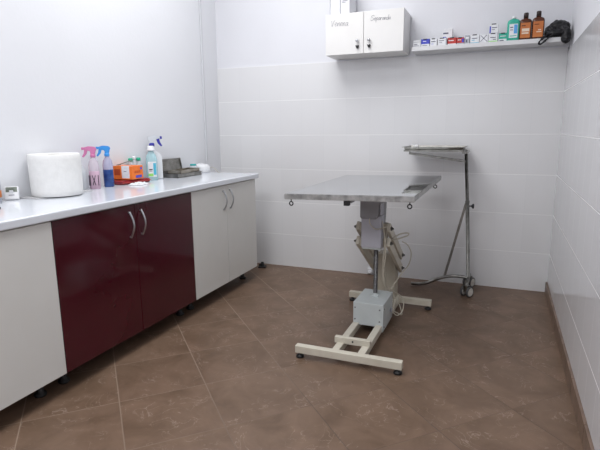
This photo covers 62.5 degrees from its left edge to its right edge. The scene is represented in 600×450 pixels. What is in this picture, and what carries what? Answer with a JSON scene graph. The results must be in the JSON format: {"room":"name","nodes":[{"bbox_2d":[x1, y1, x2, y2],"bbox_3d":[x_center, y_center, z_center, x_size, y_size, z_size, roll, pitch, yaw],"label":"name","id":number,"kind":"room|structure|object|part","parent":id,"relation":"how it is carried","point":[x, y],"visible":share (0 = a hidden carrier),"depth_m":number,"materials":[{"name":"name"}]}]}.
{"room":"veterinary exam room","nodes":[
{"label":"veterinary exam room","id":0,"kind":"room"},
{"bbox_2d":[0,0,220,199],"bbox_3d":[-1.796,-0.734,2.172,0.100,3.150,5.500,4,12,22],"label":"wall","id":1,"kind":"structure","parent":0,"point":[75,74],"depth_m":3.28,"materials":[{"name":"white paint"}]},
{"bbox_2d":[198,0,207,163],"bbox_3d":[-0.848,-1.604,4.247,0.014,2.250,0.022,4,12,22],"label":"trim","id":2,"kind":"structure","parent":1,"relation":"attached to","point":[200,13],"depth_m":4.31,"materials":[{"name":"grey"}]},
{"bbox_2d":[0,263,583,449],"bbox_3d":[-0.432,0.954,1.890,3.050,0.080,5.600,4,12,22],"label":"floor","id":3,"kind":"structure","parent":0,"point":[484,370],"depth_m":2.49,"materials":[{"name":"tile"}]},
{"bbox_2d":[0,222,66,410],"bbox_3d":[-1.544,0.465,2.016,0.610,0.853,0.900,4,12,22],"label":"base cabinet","id":4,"kind":"object","parent":3,"relation":"on","point":[32,353],"visible":0.96,"depth_m":2.17,"materials":[{"name":"white laminate"}]},
{"bbox_3d":[-1.255,0.772,2.380,0.058,0.105,0.058,4,12,22],"label":"leg","id":5,"kind":"part","parent":4,"relation":"part of","materials":[{"name":"black plastic"}]},
{"bbox_2d":[0,172,258,230],"bbox_3d":[-1.183,-0.160,2.860,0.599,0.040,3.004,4,12,22],"label":"countertop","id":6,"kind":"structure","parent":4,"relation":"on","point":[21,212],"depth_m":2.67,"materials":[{"name":"white laminate"}]},
{"bbox_2d":[0,185,2,202],"bbox_3d":[-1.567,-0.196,2.501,0.088,0.175,0.088,4,12,22],"label":"dispenser bottle","id":7,"kind":"object","parent":6,"relation":"on","point":[1,201],"visible":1,"depth_m":2.52,"materials":[{"name":"grey plastic"}]},
{"bbox_2d":[4,186,19,199],"bbox_3d":[-1.536,-0.170,2.631,0.070,0.070,0.036,-5,12,-20],"label":"thermometer","id":8,"kind":"object","parent":6,"relation":"on","point":[11,192],"visible":1,"depth_m":2.62,"materials":[{"name":"white plastic"}]},
{"bbox_2d":[20,190,92,198],"bbox_3d":[-1.403,-0.179,2.852,0.156,0.005,0.390,4,12,23],"label":"paper pad","id":9,"kind":"object","parent":6,"relation":"on","point":[29,196],"visible":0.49,"depth_m":2.69,"materials":[{"name":"white paper"}]},
{"bbox_2d":[27,152,82,196],"bbox_3d":[-1.377,-0.287,2.786,0.272,0.231,0.272,4,12,22],"label":"paper roll","id":10,"kind":"object","parent":9,"relation":"on","point":[58,174],"visible":1,"depth_m":2.68,"materials":[{"name":"white paper"}]},
{"bbox_2d":[81,164,87,189],"bbox_3d":[-1.360,-0.300,3.068,0.072,0.160,0.072,4,12,22],"label":"bottle","id":11,"kind":"object","parent":6,"relation":"on","point":[84,173],"visible":0.4,"depth_m":3.06,"materials":[{"name":"white plastic"}]},
{"bbox_2d":[81,146,100,188],"bbox_3d":[-1.304,-0.358,3.088,0.093,0.265,0.066,-8,13,-34],"label":"spray bottle","id":12,"kind":"object","parent":6,"relation":"on","point":[93,166],"visible":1,"depth_m":3.08,"materials":[{"name":"pink plastic"}]},
{"bbox_2d":[96,146,114,186],"bbox_3d":[-1.257,-0.379,3.192,0.093,0.265,0.064,-10,14,-39],"label":"spray bottle","id":13,"kind":"object","parent":6,"relation":"on","point":[108,174],"visible":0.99,"depth_m":3.18,"materials":[{"name":"blue plastic"}]},
{"bbox_2d":[128,158,133,164],"bbox_3d":[-1.200,-0.391,3.510,0.042,0.166,0.042,4,12,22],"label":"bottle","id":14,"kind":"object","parent":6,"relation":"on","point":[129,159],"visible":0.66,"depth_m":3.49,"materials":[{"name":"white plastic"}]},
{"bbox_2d":[114,177,150,184],"bbox_3d":[-1.169,-0.305,3.425,0.115,0.029,0.265,5,12,27],"label":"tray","id":15,"kind":"object","parent":6,"relation":"on","point":[144,179],"visible":0.7,"depth_m":3.35,"materials":[{"name":"plastic"}]},
{"bbox_2d":[113,165,142,179],"bbox_3d":[-1.185,-0.366,3.409,0.151,0.091,0.126,3,11,16],"label":"carton","id":16,"kind":"object","parent":15,"relation":"on","point":[127,172],"visible":0.98,"depth_m":3.36,"materials":[{"name":"orange cardboard"}]},
{"bbox_3d":[-1.244,-0.360,3.362,0.046,0.042,0.001,3,11,16],"label":"printed panel","id":17,"kind":"part","parent":16,"relation":"part of","materials":[{"name":"brown cardboard"}]},
{"bbox_2d":[132,156,136,164],"bbox_3d":[-1.189,-0.406,3.550,0.036,0.180,0.036,4,12,22],"label":"bottle","id":18,"kind":"object","parent":6,"relation":"on","point":[134,161],"visible":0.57,"depth_m":3.53,"materials":[{"name":"white plastic"}]},
{"bbox_2d":[129,182,147,185],"bbox_3d":[-1.085,-0.283,3.327,0.101,0.020,0.144,2,11,13],"label":"wrapper","id":19,"kind":"object","parent":6,"relation":"on","point":[135,183],"visible":1,"depth_m":3.29,"materials":[{"name":"white paper"}]},
{"bbox_2d":[136,157,141,164],"bbox_3d":[-1.169,-0.406,3.589,0.042,0.166,0.042,4,12,22],"label":"bottle","id":20,"kind":"object","parent":6,"relation":"on","point":[138,159],"visible":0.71,"depth_m":3.57,"materials":[{"name":"white plastic"}]},
{"bbox_2d":[146,146,157,179],"bbox_3d":[-1.084,-0.452,3.606,0.080,0.248,0.060,-5,12,-20],"label":"bottle","id":21,"kind":"object","parent":6,"relation":"on","point":[151,160],"visible":0.95,"depth_m":3.58,"materials":[{"name":"teal plastic"}]},
{"bbox_2d":[153,163,156,174],"bbox_3d":[-1.056,-0.408,3.594,0.020,0.085,0.001,-5,12,-21],"label":"print","id":22,"kind":"object","parent":21,"relation":"attached to","point":[154,164],"depth_m":3.59},
{"bbox_2d":[147,135,162,178],"bbox_3d":[-1.078,-0.507,3.692,0.103,0.322,0.048,-5,12,-20],"label":"spray bottle","id":23,"kind":"object","parent":6,"relation":"on","point":[152,138],"visible":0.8,"depth_m":3.67,"materials":[{"name":"white plastic"}]},
{"bbox_2d":[162,158,201,177],"bbox_3d":[-0.944,-0.457,3.910,0.182,0.138,0.333,4,12,22],"label":"instrument box","id":24,"kind":"object","parent":6,"relation":"on","point":[173,163],"visible":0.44,"depth_m":3.89,"materials":[{"name":"metal"}]},
{"bbox_3d":[-1.024,-0.472,3.909,0.032,0.106,0.277,4,12,22],"label":"lid","id":25,"kind":"part","parent":24,"relation":"part of","materials":[{"name":"metal"}]},
{"bbox_2d":[167,167,199,173],"bbox_3d":[-0.916,-0.431,3.915,0.122,0.024,0.312,3,11,16],"label":"tray","id":26,"kind":"object","parent":24,"relation":"on","point":[188,169],"visible":1,"depth_m":3.87,"materials":[{"name":"silver metal"}]},
{"bbox_2d":[196,163,219,172],"bbox_3d":[-0.792,-0.487,4.210,0.266,0.080,0.122,4,12,22],"label":"appliance","id":27,"kind":"object","parent":6,"relation":"on","point":[204,168],"visible":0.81,"depth_m":4.18,"materials":[{"name":"plastic"}]},
{"bbox_2d":[48,192,195,383],"bbox_3d":[-1.168,0.284,2.928,0.610,0.853,1.103,4,12,22],"label":"base cabinet","id":28,"kind":"object","parent":3,"relation":"on","point":[121,271],"visible":0.73,"depth_m":2.68,"materials":[{"name":"red laminate"}]},
{"bbox_3d":[-1.202,0.747,2.507,0.058,0.105,0.058,4,12,22],"label":"leg","id":29,"kind":"part","parent":28,"relation":"part of","materials":[{"name":"black plastic"}]},
{"bbox_3d":[-1.032,0.299,2.574,0.018,0.745,0.551,4,12,22],"label":"door","id":30,"kind":"part","parent":28,"relation":"part of","materials":[{"name":"red laminate"}]},
{"bbox_3d":[-0.924,0.000,2.719,0.038,0.150,0.012,4,12,22],"label":"handle","id":31,"kind":"part","parent":28,"relation":"part of","materials":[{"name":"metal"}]},
{"bbox_3d":[-0.888,-0.017,2.805,0.038,0.150,0.012,4,12,22],"label":"handle","id":32,"kind":"part","parent":28,"relation":"part of","materials":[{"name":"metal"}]},
{"bbox_3d":[-0.825,0.200,3.075,0.018,0.745,0.546,4,12,22],"label":"door","id":33,"kind":"part","parent":28,"relation":"part of","materials":[{"name":"red laminate"}]},
{"bbox_3d":[-0.831,0.569,3.407,0.058,0.105,0.058,4,12,22],"label":"leg","id":34,"kind":"part","parent":28,"relation":"part of","materials":[{"name":"black plastic"}]},
{"bbox_2d":[186,179,256,309],"bbox_3d":[-0.788,0.101,3.850,0.610,0.853,0.920,4,12,22],"label":"base cabinet","id":35,"kind":"object","parent":3,"relation":"on","point":[224,216],"visible":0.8,"depth_m":3.66,"materials":[{"name":"white laminate"}]},
{"bbox_3d":[-0.784,0.546,3.521,0.058,0.105,0.058,4,12,22],"label":"leg","id":36,"kind":"part","parent":35,"relation":"part of","materials":[{"name":"black plastic"}]},
{"bbox_3d":[-0.637,0.110,3.531,0.018,0.745,0.448,4,12,22],"label":"door","id":37,"kind":"part","parent":35,"relation":"part of","materials":[{"name":"white laminate"}]},
{"bbox_3d":[-0.548,-0.180,3.630,0.038,0.150,0.012,4,12,22],"label":"handle","id":38,"kind":"part","parent":35,"relation":"part of","materials":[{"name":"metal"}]},
{"bbox_3d":[-0.465,0.027,3.950,0.018,0.745,0.466,4,12,22],"label":"door","id":39,"kind":"part","parent":35,"relation":"part of","materials":[{"name":"white laminate"}]},
{"bbox_2d":[258,262,266,267],"bbox_3d":[-0.348,0.365,4.570,0.070,0.052,0.070,0,11,5],"label":"furniture foot","id":40,"kind":"object","parent":3,"relation":"on","point":[261,265],"visible":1,"depth_m":4.55,"materials":[{"name":"black plastic"}]},
{"bbox_2d":[284,175,440,375],"bbox_3d":[0.447,0.186,3.209,0.740,0.908,1.383,4,12,22],"label":"examination table","id":41,"kind":"object","parent":3,"relation":"on","point":[375,307],"visible":1,"depth_m":3.02,"materials":[{"name":"silver metal"}]},
{"bbox_3d":[0.377,0.610,3.143,0.040,0.042,0.974,4,12,22],"label":"rail","id":42,"kind":"part","parent":41,"relation":"part of","materials":[{"name":"beige metal"}]},
{"bbox_3d":[0.295,0.650,2.767,0.204,0.036,0.030,4,12,22],"label":"cross plate","id":43,"kind":"part","parent":41,"relation":"part of","materials":[{"name":"beige paint"}]},
{"bbox_3d":[0.451,0.195,3.346,0.022,0.336,0.480,4,12,22],"label":"link arm","id":44,"kind":"part","parent":41,"relation":"part of","materials":[{"name":"beige paint"}]},
{"bbox_3d":[0.450,0.104,3.329,0.022,0.336,0.480,4,12,22],"label":"link arm","id":45,"kind":"part","parent":41,"relation":"part of","materials":[{"name":"beige paint"}]},
{"bbox_3d":[0.481,0.441,3.154,0.050,0.021,0.050,4,12,22],"label":"spindle seat","id":46,"kind":"part","parent":41,"relation":"part of","materials":[{"name":"grey paint"}]},
{"bbox_3d":[0.510,0.619,3.090,0.040,0.042,0.974,4,12,22],"label":"rail","id":47,"kind":"part","parent":41,"relation":"part of","materials":[{"name":"beige metal"}]},
{"bbox_3d":[0.551,0.545,3.124,0.010,0.173,0.280,4,12,22],"label":"plate","id":48,"kind":"part","parent":41,"relation":"part of","materials":[{"name":"grey paint"}]},
{"bbox_3d":[0.629,0.208,3.275,0.022,0.336,0.480,4,12,22],"label":"link arm","id":49,"kind":"part","parent":41,"relation":"part of","materials":[{"name":"beige paint"}]},
{"bbox_3d":[0.629,0.116,3.257,0.022,0.336,0.480,4,12,22],"label":"link arm","id":50,"kind":"part","parent":41,"relation":"part of","materials":[{"name":"beige paint"}]},
{"bbox_2d":[403,145,474,296],"bbox_3d":[1.085,-0.046,3.826,0.561,1.116,0.356,4,12,22],"label":"trolley","id":51,"kind":"object","parent":3,"relation":"on","point":[468,281],"visible":1,"depth_m":3.73,"materials":[{"name":"metal"}]},
{"bbox_3d":[1.028,-0.567,3.736,0.432,0.012,0.302,4,12,22],"label":"tray frame","id":52,"kind":"part","parent":51,"relation":"part of","materials":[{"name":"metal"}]},
{"bbox_2d":[403,145,467,149],"bbox_3d":[1.025,-0.585,3.733,0.450,0.022,0.320,4,12,22],"label":"tray","id":53,"kind":"object","parent":51,"relation":"on","point":[411,147],"depth_m":3.64,"materials":[{"name":"metal"}]},
{"bbox_3d":[1.045,-0.520,3.737,0.439,0.086,0.290,4,12,22],"label":"tray arm","id":54,"kind":"part","parent":51,"relation":"part of","materials":[{"name":"metal"}]},
{"bbox_3d":[1.247,-0.356,3.687,0.059,0.398,0.033,4,12,22],"label":"post","id":55,"kind":"part","parent":51,"relation":"part of","materials":[{"name":"metal"}]},
{"bbox_3d":[1.280,0.119,3.768,0.065,0.592,0.028,4,12,22],"label":"post","id":56,"kind":"part","parent":51,"relation":"part of","materials":[{"name":"metal"}]},
{"bbox_2d":[215,0,572,291],"bbox_3d":[0.607,-1.125,4.073,2.900,3.150,0.100,4,12,22],"label":"wall","id":57,"kind":"structure","parent":0,"point":[296,116],"depth_m":4.02,"materials":[{"name":"white tile"}]},
{"bbox_2d":[326,7,410,59],"bbox_3d":[0.523,-1.469,3.823,0.600,0.298,0.294,4,12,22],"label":"upper cabinet","id":58,"kind":"object","parent":57,"relation":"attached to","point":[385,32],"visible":1,"depth_m":3.72,"materials":[{"name":"laminate"}]},
{"bbox_2d":[330,0,355,14],"bbox_3d":[0.336,-1.736,3.846,0.156,0.220,0.176,4,12,22],"label":"carton","id":59,"kind":"object","parent":58,"relation":"on","point":[336,6],"visible":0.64,"depth_m":3.78,"materials":[{"name":"white cardboard"}]},
{"bbox_3d":[0.341,-1.458,3.776,0.298,0.298,0.017,4,12,22],"label":"door","id":60,"kind":"part","parent":58,"relation":"part of","materials":[{"name":"laminate"}]},
{"bbox_3d":[0.621,-1.440,3.665,0.298,0.298,0.017,4,12,22],"label":"door","id":61,"kind":"part","parent":58,"relation":"part of","materials":[{"name":"laminate"}]},
{"bbox_2d":[367,268,372,273],"bbox_3d":[0.609,0.400,4.297,0.046,0.046,0.040,4,12,22],"label":"plug","id":62,"kind":"object","parent":57,"relation":"attached to","point":[369,270],"visible":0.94,"depth_m":4.29,"materials":[{"name":"white plastic"}]},
{"bbox_2d":[412,37,563,54],"bbox_3d":[1.340,-1.292,3.573,1.022,0.030,0.200,4,12,22],"label":"wall shelf","id":63,"kind":"object","parent":57,"relation":"attached to","point":[554,41],"visible":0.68,"depth_m":3.52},
{"bbox_2d":[413,40,420,46],"bbox_3d":[0.884,-1.356,3.712,0.054,0.051,0.066,4,12,22],"label":"box","id":64,"kind":"object","parent":63,"relation":"on","point":[417,43],"visible":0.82,"depth_m":3.68,"materials":[{"name":"grey cardboard"}]},
{"bbox_2d":[421,39,429,46],"bbox_3d":[0.943,-1.356,3.693,0.060,0.058,0.076,4,12,22],"label":"box","id":65,"kind":"object","parent":63,"relation":"on","point":[424,42],"visible":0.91,"depth_m":3.66,"materials":[{"name":"blue cardboard"}]},
{"bbox_3d":[0.942,-1.366,3.691,0.060,0.035,0.074,4,12,22],"label":"printed panel","id":66,"kind":"part","parent":65,"relation":"part of","materials":[{"name":"blue cardboard"}]},
{"bbox_2d":[430,38,437,45],"bbox_3d":[0.997,-1.352,3.671,0.048,0.056,0.076,4,12,22],"label":"box","id":67,"kind":"object","parent":63,"relation":"on","point":[434,41],"visible":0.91,"depth_m":3.64,"materials":[{"name":"grey cardboard"}]},
{"bbox_2d":[438,38,447,44],"bbox_3d":[1.055,-1.348,3.649,0.064,0.056,0.076,4,12,22],"label":"box","id":68,"kind":"object","parent":63,"relation":"on","point":[441,41],"visible":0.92,"depth_m":3.62,"materials":[{"name":"grey cardboard"}]},
{"bbox_2d":[442,28,452,38],"bbox_3d":[1.103,-1.395,3.691,0.072,0.132,0.056,4,12,22],"label":"box","id":69,"kind":"object","parent":63,"relation":"on","point":[447,33],"visible":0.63,"depth_m":3.66,"materials":[{"name":"grey cardboard"}]},
{"bbox_2d":[448,37,456,44],"bbox_3d":[1.118,-1.343,3.623,0.059,0.054,0.076,4,12,22],"label":"box","id":70,"kind":"object","parent":63,"relation":"on","point":[452,40],"visible":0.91,"depth_m":3.59,"materials":[{"name":"red cardboard"}]},
{"bbox_2d":[457,37,464,43],"bbox_3d":[1.172,-1.337,3.602,0.049,0.052,0.076,4,12,22],"label":"box","id":71,"kind":"object","parent":63,"relation":"on","point":[460,40],"visible":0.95,"depth_m":3.57,"materials":[{"name":"red cardboard"}]},
{"bbox_2d":[465,35,469,42],"bbox_3d":[1.216,-1.339,3.584,0.032,0.060,0.076,4,12,22],"label":"box","id":72,"kind":"object","parent":63,"relation":"on","point":[467,37],"visible":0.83,"depth_m":3.55,"materials":[{"name":"white cardboard"}]},
{"bbox_2d":[470,34,479,42],"bbox_3d":[1.263,-1.337,3.565,0.058,0.062,0.076,4,12,22],"label":"box","id":73,"kind":"object","parent":63,"relation":"on","point":[475,38],"visible":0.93,"depth_m":3.53,"materials":[{"name":"white cardboard"}]},
{"bbox_2d":[480,34,488,41],"bbox_3d":[1.322,-1.331,3.542,0.052,0.060,0.076,4,12,22],"label":"box","id":74,"kind":"object","parent":63,"relation":"on","point":[483,37],"visible":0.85,"depth_m":3.51,"materials":[{"name":"grey cardboard"}]},
{"bbox_2d":[489,33,497,41],"bbox_3d":[1.377,-1.329,3.520,0.057,0.062,0.076,4,12,22],"label":"box","id":75,"kind":"object","parent":63,"relation":"on","point":[493,37],"visible":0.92,"depth_m":3.49,"materials":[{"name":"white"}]},
{"bbox_2d":[489,23,498,33],"bbox_3d":[1.379,-1.390,3.507,0.058,0.063,0.076,4,12,22],"label":"box","id":76,"kind":"object","parent":75,"relation":"on","point":[494,28],"visible":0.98,"depth_m":3.47,"materials":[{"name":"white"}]},
{"bbox_2d":[499,33,506,40],"bbox_3d":[1.437,-1.323,3.496,0.055,0.060,0.076,4,12,22],"label":"box","id":77,"kind":"object","parent":63,"relation":"on","point":[502,36],"visible":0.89,"depth_m":3.46,"materials":[{"name":"teal cardboard"}]},
{"bbox_2d":[506,16,519,40],"bbox_3d":[1.483,-1.362,3.431,0.082,0.160,0.053,4,12,22],"label":"lotion bottle","id":78,"kind":"object","parent":63,"relation":"on","point":[513,26],"visible":0.94,"depth_m":3.41,"materials":[{"name":"teal plastic"}]},
{"bbox_2d":[519,12,531,39],"bbox_3d":[1.553,-1.367,3.401,0.078,0.178,0.053,4,12,22],"label":"bottle","id":79,"kind":"object","parent":63,"relation":"on","point":[526,23],"visible":0.95,"depth_m":3.38,"materials":[{"name":"brown plastic"}]},
{"bbox_2d":[531,11,544,38],"bbox_3d":[1.626,-1.363,3.372,0.078,0.182,0.053,4,12,22],"label":"bottle","id":80,"kind":"object","parent":63,"relation":"on","point":[538,23],"visible":0.91,"depth_m":3.35,"materials":[{"name":"brown plastic"}]},
{"bbox_2d":[538,20,570,44],"bbox_3d":[1.732,-1.310,3.364,0.202,0.175,0.217,4,12,22],"label":"bag","id":81,"kind":"object","parent":63,"relation":"on","point":[558,28],"visible":0.9,"depth_m":3.31,"materials":[{"name":"black plastic"}]},
{"bbox_2d":[547,0,599,449],"bbox_3d":[0.939,-0.547,1.082,0.100,3.150,5.500,4,12,22],"label":"wall","id":82,"kind":"structure","parent":0,"point":[573,281],"depth_m":2.51,"materials":[{"name":"white tile"}]},
{"bbox_2d":[545,282,594,449],"bbox_3d":[0.880,0.964,1.344,0.013,0.085,5.388,4,12,22],"label":"baseboard","id":83,"kind":"structure","parent":82,"relation":"attached to","point":[586,439],"depth_m":2.36,"materials":[{"name":"tile"}]}
]}

